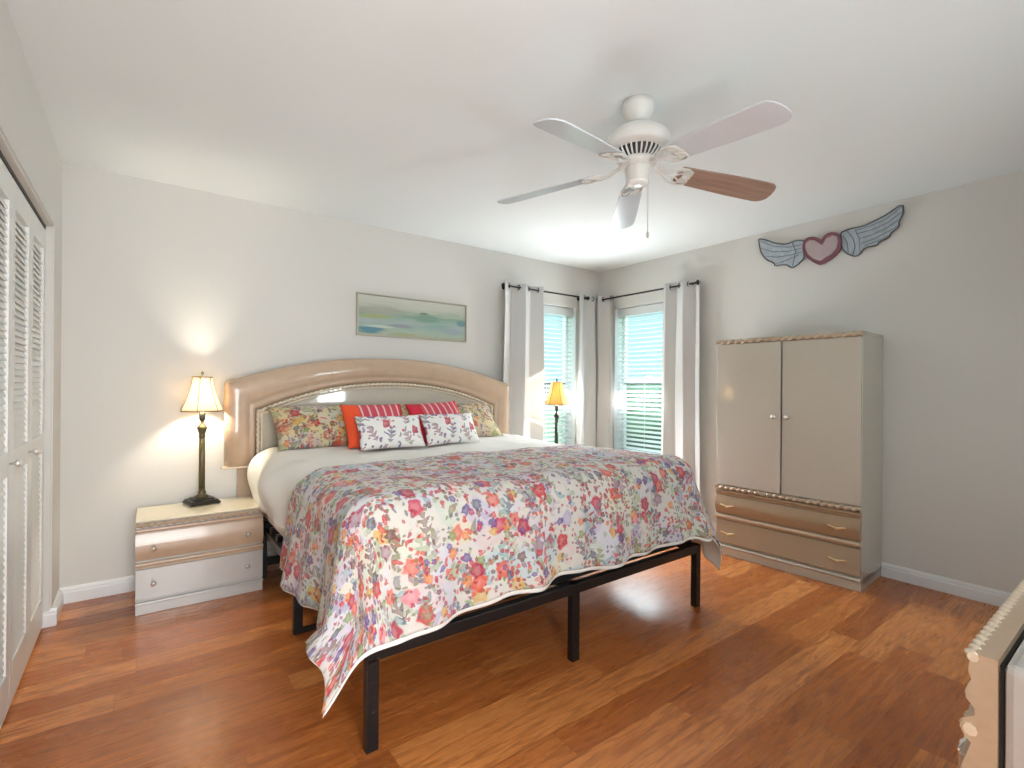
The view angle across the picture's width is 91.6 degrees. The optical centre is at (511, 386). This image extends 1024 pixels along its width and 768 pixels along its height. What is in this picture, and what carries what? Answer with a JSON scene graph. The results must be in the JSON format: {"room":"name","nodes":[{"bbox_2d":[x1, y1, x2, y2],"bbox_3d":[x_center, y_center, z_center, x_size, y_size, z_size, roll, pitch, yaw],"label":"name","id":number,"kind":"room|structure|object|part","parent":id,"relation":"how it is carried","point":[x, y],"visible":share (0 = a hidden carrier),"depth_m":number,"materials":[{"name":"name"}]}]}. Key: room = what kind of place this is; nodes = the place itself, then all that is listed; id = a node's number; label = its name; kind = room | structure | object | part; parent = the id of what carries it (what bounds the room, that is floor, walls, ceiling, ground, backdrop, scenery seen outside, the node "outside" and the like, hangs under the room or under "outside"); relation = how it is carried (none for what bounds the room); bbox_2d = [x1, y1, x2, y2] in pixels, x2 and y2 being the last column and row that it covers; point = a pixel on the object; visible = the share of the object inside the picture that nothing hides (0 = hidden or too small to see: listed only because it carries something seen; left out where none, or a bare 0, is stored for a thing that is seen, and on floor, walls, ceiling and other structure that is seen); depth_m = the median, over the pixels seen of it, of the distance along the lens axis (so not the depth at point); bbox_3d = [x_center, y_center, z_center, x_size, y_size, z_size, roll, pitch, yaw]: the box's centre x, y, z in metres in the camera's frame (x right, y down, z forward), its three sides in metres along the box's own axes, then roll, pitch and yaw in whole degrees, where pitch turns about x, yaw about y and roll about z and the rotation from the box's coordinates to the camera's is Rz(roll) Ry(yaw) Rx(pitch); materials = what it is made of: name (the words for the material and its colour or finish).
{"room":"bedroom","nodes":[
{"label":"bedroom","id":0,"kind":"room"},
{"bbox_2d":[0,0,62,608],"bbox_3d":[-1.301,-0.007,1.071,0.100,2.440,4.112,0,0,-37],"label":"wall","id":1,"kind":"structure","parent":0,"point":[24,124],"depth_m":2.19,"materials":[{"name":"white paint"}]},
{"bbox_2d":[0,158,21,729],"bbox_3d":[-1.736,0.213,1.689,0.062,1.970,0.391,0,0,-37],"label":"door","id":2,"kind":"structure","parent":1,"relation":"in","point":[6,179],"depth_m":1.79,"materials":[{"name":"white paint"}]},
{"bbox_3d":[-1.753,0.690,1.678,0.020,0.737,0.281,0,0,-37],"label":"louver panel","id":3,"kind":"part","parent":2,"relation":"part of","materials":[{"name":"white paint"}]},
{"bbox_3d":[-1.746,-0.216,1.678,0.020,0.930,0.281,0,0,-37],"label":"louver panel","id":4,"kind":"part","parent":2,"relation":"part of","materials":[{"name":"white paint"}]},
{"bbox_3d":[-1.750,0.212,1.678,0.028,1.970,0.391,0,0,-37],"label":"frame","id":5,"kind":"part","parent":2,"relation":"part of","materials":[{"name":"white paint"}]},
{"bbox_3d":[-1.825,0.284,1.831,0.034,0.030,0.029,0,0,-37],"label":"knob","id":6,"kind":"part","parent":2,"relation":"part of","materials":[{"name":"silver metal"}]},
{"bbox_2d":[0,150,45,228],"bbox_3d":[-1.383,-0.783,1.197,0.030,0.016,3.180,0,0,-37],"label":"trim","id":7,"kind":"structure","parent":1,"relation":"attached to","point":[2,157],"depth_m":1.96,"materials":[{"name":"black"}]},
{"bbox_2d":[9,179,38,706],"bbox_3d":[-1.972,0.211,2.005,0.062,1.970,0.391,0,0,-37],"label":"door","id":8,"kind":"structure","parent":1,"relation":"in","point":[22,210],"depth_m":2.02,"materials":[{"name":"white paint"}]},
{"bbox_3d":[-1.990,0.688,1.995,0.020,0.737,0.281,0,0,-37],"label":"louver panel","id":9,"kind":"part","parent":8,"relation":"part of","materials":[{"name":"white paint"}]},
{"bbox_3d":[-1.982,-0.218,1.995,0.020,0.930,0.281,0,0,-37],"label":"louver panel","id":10,"kind":"part","parent":8,"relation":"part of","materials":[{"name":"white paint"}]},
{"bbox_3d":[-2.062,0.282,2.148,0.034,0.030,0.029,0,0,-37],"label":"knob","id":11,"kind":"part","parent":8,"relation":"part of","materials":[{"name":"silver metal"}]},
{"bbox_2d":[0,131,52,611],"bbox_3d":[-1.396,0.205,1.200,0.084,2.015,3.192,0,0,-37],"label":"trim","id":12,"kind":"structure","parent":1,"relation":"attached to","point":[5,149],"depth_m":2.48,"materials":[{"name":"white paint"}]},
{"bbox_2d":[28,209,44,659],"bbox_3d":[-2.222,0.209,2.312,0.028,1.970,0.391,0,0,-37],"label":"door","id":13,"kind":"structure","parent":1,"relation":"in","point":[37,347],"depth_m":2.35,"materials":[{"name":"white paint"}]},
{"bbox_3d":[-2.226,0.686,2.312,0.020,0.737,0.281,0,0,-37],"label":"louver panel","id":14,"kind":"part","parent":13,"relation":"part of","materials":[{"name":"white paint"}]},
{"bbox_3d":[-2.219,-0.220,2.312,0.020,0.930,0.281,0,0,-37],"label":"louver panel","id":15,"kind":"part","parent":13,"relation":"part of","materials":[{"name":"white paint"}]},
{"bbox_2d":[41,607,56,628],"bbox_3d":[-2.321,1.161,2.493,0.060,0.088,0.010,0,0,-37],"label":"baseboard","id":16,"kind":"structure","parent":1,"relation":"attached to","point":[49,619],"depth_m":2.49,"materials":[{"name":"white paint"}]},
{"bbox_2d":[52,589,63,621],"bbox_3d":[-2.397,1.161,2.628,0.020,0.088,0.284,0,0,-37],"label":"baseboard","id":17,"kind":"structure","parent":1,"relation":"attached to","point":[59,600],"depth_m":2.64,"materials":[{"name":"white paint"}]},
{"bbox_2d":[16,162,599,587],"bbox_3d":[-1.147,-0.006,3.850,5.366,2.440,0.160,0,0,-37],"label":"wall","id":18,"kind":"structure","parent":0,"point":[164,285],"depth_m":3.11,"materials":[{"name":"white paint"}]},
{"bbox_2d":[59,550,277,603],"bbox_3d":[-0.788,1.173,4.015,4.258,0.088,0.016,0,0,-37],"label":"baseboard","id":19,"kind":"structure","parent":18,"relation":"attached to","point":[82,592],"depth_m":2.84,"materials":[{"name":"white paint"}]},
{"bbox_2d":[356,292,466,341],"bbox_3d":[-0.778,-0.540,4.003,0.954,0.320,0.032,0,0,-37],"label":"framed picture","id":20,"kind":"object","parent":18,"relation":"attached to","point":[378,315],"visible":1,"depth_m":3.96,"materials":[{"name":"multicoloured paper"}]},
{"bbox_2d":[501,283,589,300],"bbox_3d":[0.332,-0.899,4.786,1.095,0.043,0.101,0,0,-37],"label":"curtain rod","id":21,"kind":"object","parent":18,"relation":"attached to","point":[502,284],"visible":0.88,"depth_m":4.77,"materials":[{"name":"brown metal"}]},
{"bbox_2d":[503,280,543,440],"bbox_3d":[0.090,0.126,4.575,0.504,2.125,0.086,0,0,-37],"label":"curtain","id":22,"kind":"object","parent":21,"relation":"hanging from","point":[523,367],"visible":0.62,"depth_m":4.55,"materials":[{"name":"white fabric"}]},
{"bbox_3d":[0.349,-0.899,4.762,1.015,0.017,0.017,0,0,-37],"label":"rod","id":23,"kind":"part","parent":21,"relation":"part of","materials":[{"name":"brown metal"}]},
{"bbox_2d":[576,293,595,446],"bbox_3d":[0.746,0.131,5.065,0.290,2.125,0.066,0,0,-42],"label":"curtain","id":24,"kind":"object","parent":21,"relation":"hanging from","point":[586,392],"visible":0.63,"depth_m":5.11,"materials":[{"name":"white fabric"}]},
{"bbox_2d":[544,303,575,444],"bbox_3d":[0.322,-0.049,4.924,0.785,1.512,0.195,0,0,-37],"label":"window","id":25,"kind":"structure","parent":18,"relation":"in","point":[572,328],"depth_m":5.13,"materials":[{"name":"white paint"}]},
{"bbox_2d":[544,305,572,443],"bbox_3d":[0.326,-0.061,4.919,0.701,1.463,0.068,0,0,-37],"label":"window blind","id":26,"kind":"object","parent":25,"relation":"attached to","point":[566,312],"visible":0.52,"depth_m":5.02,"materials":[{"name":"white plastic"}]},
{"bbox_3d":[0.337,-0.039,4.903,0.003,1.399,0.002,0,0,-37],"label":"ladder cord","id":27,"kind":"part","parent":26,"relation":"part of","materials":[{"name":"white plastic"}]},
{"bbox_3d":[0.540,-0.037,5.054,0.003,1.399,0.002,0,0,-37],"label":"ladder cord","id":28,"kind":"part","parent":26,"relation":"part of","materials":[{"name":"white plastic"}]},
{"bbox_3d":[0.278,-0.060,4.982,0.725,1.490,0.050,0,0,-37],"label":"frame","id":29,"kind":"part","parent":25,"relation":"part of","materials":[{"name":"white paint"}]},
{"bbox_2d":[0,547,998,767],"bbox_3d":[0.609,1.268,1.517,5.406,0.080,6.092,0,0,-37],"label":"floor","id":30,"kind":"structure","parent":0,"point":[772,668],"depth_m":2.04,"materials":[{"name":"brown wood"}]},
{"bbox_2d":[135,495,262,615],"bbox_3d":[-1.822,0.960,2.915,0.608,0.498,0.403,0,0,-36],"label":"nightstand","id":31,"kind":"object","parent":30,"relation":"on","point":[185,555],"visible":0.97,"depth_m":2.78,"materials":[{"name":"grey paint"}]},
{"bbox_3d":[-1.727,0.738,2.786,0.606,0.030,0.031,0,0,-36],"label":"rope moulding","id":32,"kind":"part","parent":31,"relation":"part of","materials":[{"name":"beige wood"}]},
{"bbox_3d":[-1.732,1.049,2.791,0.606,0.158,0.020,0,0,-36],"label":"drawer","id":33,"kind":"part","parent":31,"relation":"part of","materials":[{"name":"grey paint"}]},
{"bbox_3d":[-1.730,0.854,2.790,0.606,0.141,0.034,0,0,-36],"label":"drawer","id":34,"kind":"part","parent":31,"relation":"part of","materials":[{"name":"pink paint"}]},
{"bbox_3d":[-1.729,0.768,2.788,0.606,0.026,0.026,0,0,-36],"label":"cornice","id":35,"kind":"part","parent":31,"relation":"part of","materials":[{"name":"pink paint"}]},
{"bbox_3d":[-1.728,0.950,2.785,0.606,0.034,0.024,0,0,-36],"label":"band moulding","id":36,"kind":"part","parent":31,"relation":"part of","materials":[{"name":"beige wood"}]},
{"bbox_2d":[180,371,223,506],"bbox_3d":[-1.881,0.310,3.022,0.220,0.800,0.230,0,0,42],"label":"table lamp","id":37,"kind":"object","parent":31,"relation":"on","point":[202,397],"visible":1,"depth_m":2.99,"materials":[{"name":"beige fabric"}]},
{"bbox_3d":[-1.879,0.048,3.022,0.215,0.205,0.225,0,0,42],"label":"lamp shade","id":38,"kind":"part","parent":37,"relation":"part of","materials":[{"name":"beige fabric"}]},
{"bbox_2d":[199,412,205,420],"bbox_3d":[-1.880,0.185,3.022,0.034,0.050,0.034,0,0,42],"label":"socket","id":39,"kind":"object","parent":37,"relation":"attached to","point":[202,415],"depth_m":3.01,"materials":[{"name":"brown metal"}]},
{"bbox_2d":[221,358,508,496],"bbox_3d":[-0.929,0.504,3.788,2.236,1.423,0.126,0,0,-37],"label":"headboard","id":40,"kind":"object","parent":30,"relation":"on","point":[249,425],"visible":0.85,"depth_m":3.50,"materials":[{"name":"pink paint"}]},
{"bbox_3d":[-1.729,0.760,3.226,0.090,0.900,0.072,0,0,-37],"label":"post","id":41,"kind":"part","parent":40,"relation":"part of","materials":[{"name":"pink paint"}]},
{"bbox_3d":[-0.926,0.244,3.787,1.850,0.543,0.024,0,0,-37],"label":"panel","id":42,"kind":"part","parent":40,"relation":"part of","materials":[{"name":"grey paint"}]},
{"bbox_3d":[-0.907,0.244,3.761,1.851,0.543,0.026,0,0,-37],"label":"rope moulding","id":43,"kind":"part","parent":40,"relation":"part of","materials":[{"name":"beige wood"}]},
{"bbox_3d":[-0.913,0.258,3.769,1.820,0.516,0.014,0,0,-37],"label":"bead moulding","id":44,"kind":"part","parent":40,"relation":"part of","materials":[{"name":"beige wood"}]},
{"bbox_2d":[262,516,700,754],"bbox_3d":[-0.301,1.033,3.010,1.920,0.375,1.979,0,0,-37],"label":"platform bed","id":45,"kind":"object","parent":30,"relation":"on","point":[565,586],"visible":0.27,"depth_m":2.21,"materials":[{"name":"black metal"}]},
{"bbox_3d":[-1.575,1.056,3.148,0.043,0.310,0.036,0,0,-37],"label":"leg","id":46,"kind":"part","parent":45,"relation":"part of","materials":[{"name":"black metal"}]},
{"bbox_2d":[263,513,283,535],"bbox_3d":[-0.289,0.675,2.998,1.900,0.339,1.885,0,0,-37],"label":"mattress","id":47,"kind":"object","parent":45,"relation":"on","point":[264,514],"visible":0.1,"depth_m":2.90,"materials":[{"name":"white fabric"}]},
{"bbox_2d":[247,434,561,532],"bbox_3d":[-0.379,0.565,3.124,2.109,0.361,1.560,0,0,-37],"label":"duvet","id":48,"kind":"object","parent":47,"relation":"on","point":[273,474],"visible":0.34,"depth_m":2.90,"materials":[{"name":"white fabric"}]},
{"bbox_2d":[267,406,347,450],"bbox_3d":[-1.166,0.261,3.296,0.780,0.258,0.259,0,0,-40],"label":"bed pillow","id":49,"kind":"object","parent":48,"relation":"on","point":[297,427],"visible":0.54,"depth_m":3.13,"materials":[{"name":"multicoloured fabric"}]},
{"bbox_2d":[340,404,402,448],"bbox_3d":[-0.897,0.256,3.287,0.421,0.268,0.218,0,0,-34],"label":"throw cushion","id":50,"kind":"object","parent":48,"relation":"on","point":[349,412],"visible":0.41,"depth_m":3.24,"materials":[{"name":"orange fabric"}]},
{"bbox_2d":[354,415,425,450],"bbox_3d":[-0.776,0.293,3.195,0.443,0.204,0.154,0,0,-34],"label":"lumbar cushion","id":51,"kind":"object","parent":48,"relation":"on","point":[379,432],"visible":1,"depth_m":3.14,"materials":[{"name":"white fabric"}]},
{"bbox_2d":[404,401,458,443],"bbox_3d":[-0.525,0.253,3.565,0.432,0.290,0.218,0,0,-40],"label":"throw cushion","id":52,"kind":"object","parent":48,"relation":"on","point":[450,407],"visible":0.32,"depth_m":3.54,"materials":[{"name":"red fabric"}]},
{"bbox_2d":[419,413,479,445],"bbox_3d":[-0.429,0.294,3.468,0.434,0.204,0.155,0,0,-42],"label":"lumbar cushion","id":53,"kind":"object","parent":48,"relation":"on","point":[439,428],"visible":1,"depth_m":3.40,"materials":[{"name":"white fabric"}]},
{"bbox_2d":[401,403,503,436],"bbox_3d":[-0.481,0.267,3.809,0.841,0.259,0.262,0,0,-35],"label":"bed pillow","id":54,"kind":"object","parent":48,"relation":"on","point":[485,426],"visible":0.32,"depth_m":3.89,"materials":[{"name":"multicoloured fabric"}]},
{"bbox_2d":[279,444,721,717],"bbox_3d":[0.054,0.706,2.555,2.295,0.662,1.061,0,0,-37],"label":"comforter","id":55,"kind":"object","parent":47,"relation":"on","point":[387,554],"visible":1,"depth_m":1.98,"materials":[{"name":"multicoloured fabric"}]},
{"bbox_3d":[-1.055,1.060,2.451,0.043,0.310,0.036,0,0,-37],"label":"leg","id":56,"kind":"part","parent":45,"relation":"part of","materials":[{"name":"black metal"}]},
{"bbox_3d":[-1.051,0.892,2.440,0.035,0.045,1.960,0,0,-37],"label":"rail","id":57,"kind":"part","parent":45,"relation":"part of","materials":[{"name":"black metal"}]},
{"bbox_3d":[-0.473,1.064,1.672,0.043,0.310,0.036,0,0,-37],"label":"leg","id":58,"kind":"part","parent":45,"relation":"part of","materials":[{"name":"black metal"}]},
{"bbox_3d":[0.278,0.903,2.234,1.920,0.045,0.035,0,0,-37],"label":"rail","id":59,"kind":"part","parent":45,"relation":"part of","materials":[{"name":"black metal"}]},
{"bbox_3d":[-0.298,0.896,3.002,0.040,0.040,1.960,0,0,-37],"label":"rail","id":60,"kind":"part","parent":45,"relation":"part of","materials":[{"name":"black metal"}]},
{"bbox_3d":[0.276,1.070,2.231,0.043,0.310,0.036,0,0,-37],"label":"leg","id":61,"kind":"part","parent":45,"relation":"part of","materials":[{"name":"black metal"}]},
{"bbox_3d":[0.459,0.904,3.567,0.035,0.045,1.960,0,0,-37],"label":"rail","id":62,"kind":"part","parent":45,"relation":"part of","materials":[{"name":"black metal"}]},
{"bbox_3d":[1.030,1.076,2.794,0.043,0.310,0.036,0,0,-37],"label":"leg","id":63,"kind":"part","parent":45,"relation":"part of","materials":[{"name":"black metal"}]},
{"bbox_2d":[715,330,882,591],"bbox_3d":[1.954,0.451,3.461,0.478,1.575,0.910,0,0,-40],"label":"wardrobe","id":64,"kind":"object","parent":30,"relation":"on","point":[800,417],"visible":0.98,"depth_m":3.23,"materials":[{"name":"grey paint"}]},
{"bbox_3d":[1.664,0.209,3.518,0.020,1.023,0.451,0,0,-38],"label":"door","id":65,"kind":"part","parent":64,"relation":"part of","materials":[{"name":"grey paint"}]},
{"bbox_3d":[1.802,0.742,3.338,0.034,0.032,0.910,0,0,-40],"label":"rope moulding","id":66,"kind":"part","parent":64,"relation":"part of","materials":[{"name":"beige wood"}]},
{"bbox_3d":[1.808,1.062,3.345,0.022,0.166,0.910,0,0,-40],"label":"drawer","id":67,"kind":"part","parent":64,"relation":"part of","materials":[{"name":"grey paint"}]},
{"bbox_3d":[1.804,0.867,3.340,0.040,0.135,0.910,0,0,-40],"label":"drawer","id":68,"kind":"part","parent":64,"relation":"part of","materials":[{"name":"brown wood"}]},
{"bbox_3d":[1.803,0.957,3.340,0.040,0.036,0.910,0,0,-40],"label":"band moulding","id":69,"kind":"part","parent":64,"relation":"part of","materials":[{"name":"beige wood"}]},
{"bbox_3d":[1.808,0.778,3.343,0.030,0.038,0.910,0,0,-40],"label":"cornice","id":70,"kind":"part","parent":64,"relation":"part of","materials":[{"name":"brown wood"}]},
{"bbox_3d":[1.813,-0.317,3.340,0.038,0.036,0.910,0,0,-40],"label":"rope moulding","id":71,"kind":"part","parent":64,"relation":"part of","materials":[{"name":"beige wood"}]},
{"bbox_3d":[1.959,0.212,3.168,0.020,1.023,0.451,0,0,-40],"label":"door","id":72,"kind":"part","parent":64,"relation":"part of","materials":[{"name":"grey paint"}]},
{"bbox_3d":[1.995,0.868,3.057,0.031,0.024,0.101,0,0,-40],"label":"handle","id":73,"kind":"part","parent":64,"relation":"part of","materials":[{"name":"gold metal"}]},
{"bbox_3d":[2.006,1.071,3.067,0.031,0.024,0.101,0,0,-40],"label":"handle","id":74,"kind":"part","parent":64,"relation":"part of","materials":[{"name":"gold metal"}]},
{"bbox_2d":[957,579,1023,767],"bbox_3d":[1.462,0.832,1.082,1.502,0.804,0.501,0,0,-37],"label":"dresser","id":75,"kind":"object","parent":30,"relation":"on","point":[992,727],"visible":1,"depth_m":0.79,"materials":[{"name":"grey paint"}]},
{"bbox_3d":[0.831,0.652,0.907,0.091,0.021,0.023,0,0,-37],"label":"handle","id":76,"kind":"part","parent":75,"relation":"part of","materials":[{"name":"silver metal"}]},
{"bbox_3d":[0.938,0.655,0.961,0.470,0.090,0.024,0,0,-37],"label":"drawer","id":77,"kind":"part","parent":75,"relation":"part of","materials":[{"name":"pink paint"}]},
{"bbox_3d":[1.337,0.557,1.253,1.502,0.025,0.026,0,0,-37],"label":"rope moulding","id":78,"kind":"part","parent":75,"relation":"part of","materials":[{"name":"beige wood"}]},
{"bbox_3d":[1.339,0.439,1.250,1.502,0.020,0.021,0,0,-37],"label":"rope moulding","id":79,"kind":"part","parent":75,"relation":"part of","materials":[{"name":"beige wood"}]},
{"bbox_3d":[0.519,0.978,4.528,0.608,0.498,0.403,0,0,-37],"label":"nightstand","id":80,"kind":"object","parent":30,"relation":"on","visible":0},
{"bbox_2d":[544,378,568,443],"bbox_3d":[0.408,0.328,4.574,0.220,0.800,0.230,0,0,42],"label":"table lamp","id":81,"kind":"object","parent":80,"relation":"on","point":[556,396],"visible":0.84,"depth_m":4.52,"materials":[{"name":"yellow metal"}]},
{"bbox_3d":[0.410,0.065,4.574,0.215,0.205,0.225,0,0,42],"label":"lamp shade","id":82,"kind":"part","parent":81,"relation":"part of","materials":[{"name":"yellow fabric"}]},
{"bbox_2d":[6,0,1023,271],"bbox_3d":[0.628,-1.262,1.517,5.406,0.100,6.092,0,0,-37],"label":"ceiling","id":83,"kind":"structure","parent":0,"point":[417,117],"depth_m":2.11,"materials":[{"name":"white paint"}]},
{"bbox_2d":[497,94,791,237],"bbox_3d":[0.544,-0.923,2.092,1.248,0.580,1.235,0,0,-37],"label":"ceiling fan","id":84,"kind":"object","parent":83,"relation":"hanging from","point":[637,145],"visible":1,"depth_m":2.05,"materials":[{"name":"white plastic"}]},
{"bbox_3d":[0.156,-0.903,2.303,0.469,0.073,0.129,0,0,24],"label":"fan blade","id":85,"kind":"part","parent":84,"relation":"part of","materials":[{"name":"white wood"}]},
{"bbox_3d":[0.256,-0.902,1.820,0.129,0.073,0.469,0,0,42],"label":"fan blade","id":86,"kind":"part","parent":84,"relation":"part of","materials":[{"name":"white wood"}]},
{"bbox_3d":[0.584,-0.900,2.548,0.129,0.073,0.469,0,0,6],"label":"fan blade","id":87,"kind":"part","parent":84,"relation":"part of","materials":[{"name":"white wood"}]},
{"bbox_2d":[614,139,663,163],"bbox_3d":[0.539,-0.983,2.131,0.221,0.048,0.221,0,0,-37],"label":"vent","id":88,"kind":"object","parent":84,"relation":"attached to","point":[633,148],"depth_m":2.05,"materials":[{"name":"white metal"}]},
{"bbox_3d":[0.949,-0.897,2.216,0.469,0.073,0.129,0,0,-12],"label":"fan blade","id":89,"kind":"part","parent":84,"relation":"part of","materials":[{"name":"brown wood"}]},
{"bbox_3d":[0.746,-0.899,1.766,0.129,0.073,0.469,0,0,-30],"label":"fan blade","id":90,"kind":"part","parent":84,"relation":"part of","materials":[{"name":"white wood"}]},
{"bbox_2d":[599,170,1023,592],"bbox_3d":[2.748,0.024,2.982,0.160,2.440,5.892,0,0,-37],"label":"wall","id":91,"kind":"structure","parent":0,"point":[944,293],"depth_m":3.09,"materials":[{"name":"white paint"}]},
{"bbox_2d":[614,301,662,454],"bbox_3d":[1.316,-0.041,4.872,0.195,1.512,0.775,0,0,-37],"label":"window","id":92,"kind":"structure","parent":91,"relation":"in","point":[617,367],"depth_m":5.15,"materials":[{"name":"white paint"}]},
{"bbox_2d":[617,303,662,452],"bbox_3d":[1.311,-0.053,4.868,0.068,1.463,0.691,0,0,-37],"label":"window blind","id":93,"kind":"object","parent":92,"relation":"attached to","point":[658,307],"visible":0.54,"depth_m":4.92,"materials":[{"name":"white plastic"}]},
{"bbox_3d":[1.146,-0.033,5.055,0.002,1.399,0.003,0,0,-37],"label":"ladder cord","id":94,"kind":"part","parent":93,"relation":"part of","materials":[{"name":"white fabric"}]},
{"bbox_3d":[1.295,-0.032,4.856,0.002,1.399,0.003,0,0,-37],"label":"ladder cord","id":95,"kind":"part","parent":93,"relation":"part of","materials":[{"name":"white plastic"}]},
{"bbox_3d":[1.364,-0.032,4.907,0.032,0.032,0.639,0,0,-37],"label":"meeting rail","id":96,"kind":"part","parent":92,"relation":"part of","materials":[{"name":"grey"}]},
{"bbox_2d":[603,280,700,300],"bbox_3d":[1.276,-0.892,4.746,0.101,0.043,1.190,0,0,-37],"label":"curtain rod","id":97,"kind":"object","parent":91,"relation":"attached to","point":[692,283],"visible":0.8,"depth_m":4.68,"materials":[{"name":"brown metal"}]},
{"bbox_2d":[595,294,612,448],"bbox_3d":[0.943,0.133,5.129,0.056,2.125,0.279,0,0,-40],"label":"curtain","id":98,"kind":"object","parent":97,"relation":"hanging from","point":[604,309],"visible":0.7,"depth_m":5.14,"materials":[{"name":"white fabric"}]},
{"bbox_2d":[661,278,699,492],"bbox_3d":[1.489,0.137,4.400,0.081,2.125,0.416,0,0,-37],"label":"curtain","id":99,"kind":"object","parent":97,"relation":"hanging from","point":[680,423],"visible":0.8,"depth_m":4.37,"materials":[{"name":"white fabric"}]},
{"bbox_2d":[758,205,903,267],"bbox_3d":[2.214,-1.013,3.544,0.030,0.298,0.936,0,0,-37],"label":"wall art","id":100,"kind":"object","parent":91,"relation":"attached to","point":[852,241],"visible":1,"depth_m":3.48,"materials":[{"name":"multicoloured metal"}]},
{"bbox_2d":[711,521,1011,606],"bbox_3d":[2.141,1.196,3.636,0.016,0.088,4.096,0,0,-37],"label":"baseboard","id":101,"kind":"structure","parent":91,"relation":"attached to","point":[983,594],"depth_m":3.00,"materials":[{"name":"white paint"}]},
{"label":"outside","id":102,"kind":"structure","parent":0,"visible":0},
{"bbox_2d":[544,405,561,441],"bbox_3d":[1.424,1.534,14.797,48.000,0.100,46.000,0,0,-37],"label":"ground","id":103,"kind":"structure","parent":102,"point":[545,410],"depth_m":19.83,"materials":[{"name":"green plant"}]},
{"bbox_2d":[627,375,661,453],"bbox_3d":[3.461,0.588,11.578,3.836,1.824,3.565,0,0,-37],"label":"hedge","id":104,"kind":"object","parent":103,"relation":"on","point":[644,389],"visible":0.19,"depth_m":10.33,"materials":[{"name":"green plant"}]}
]}

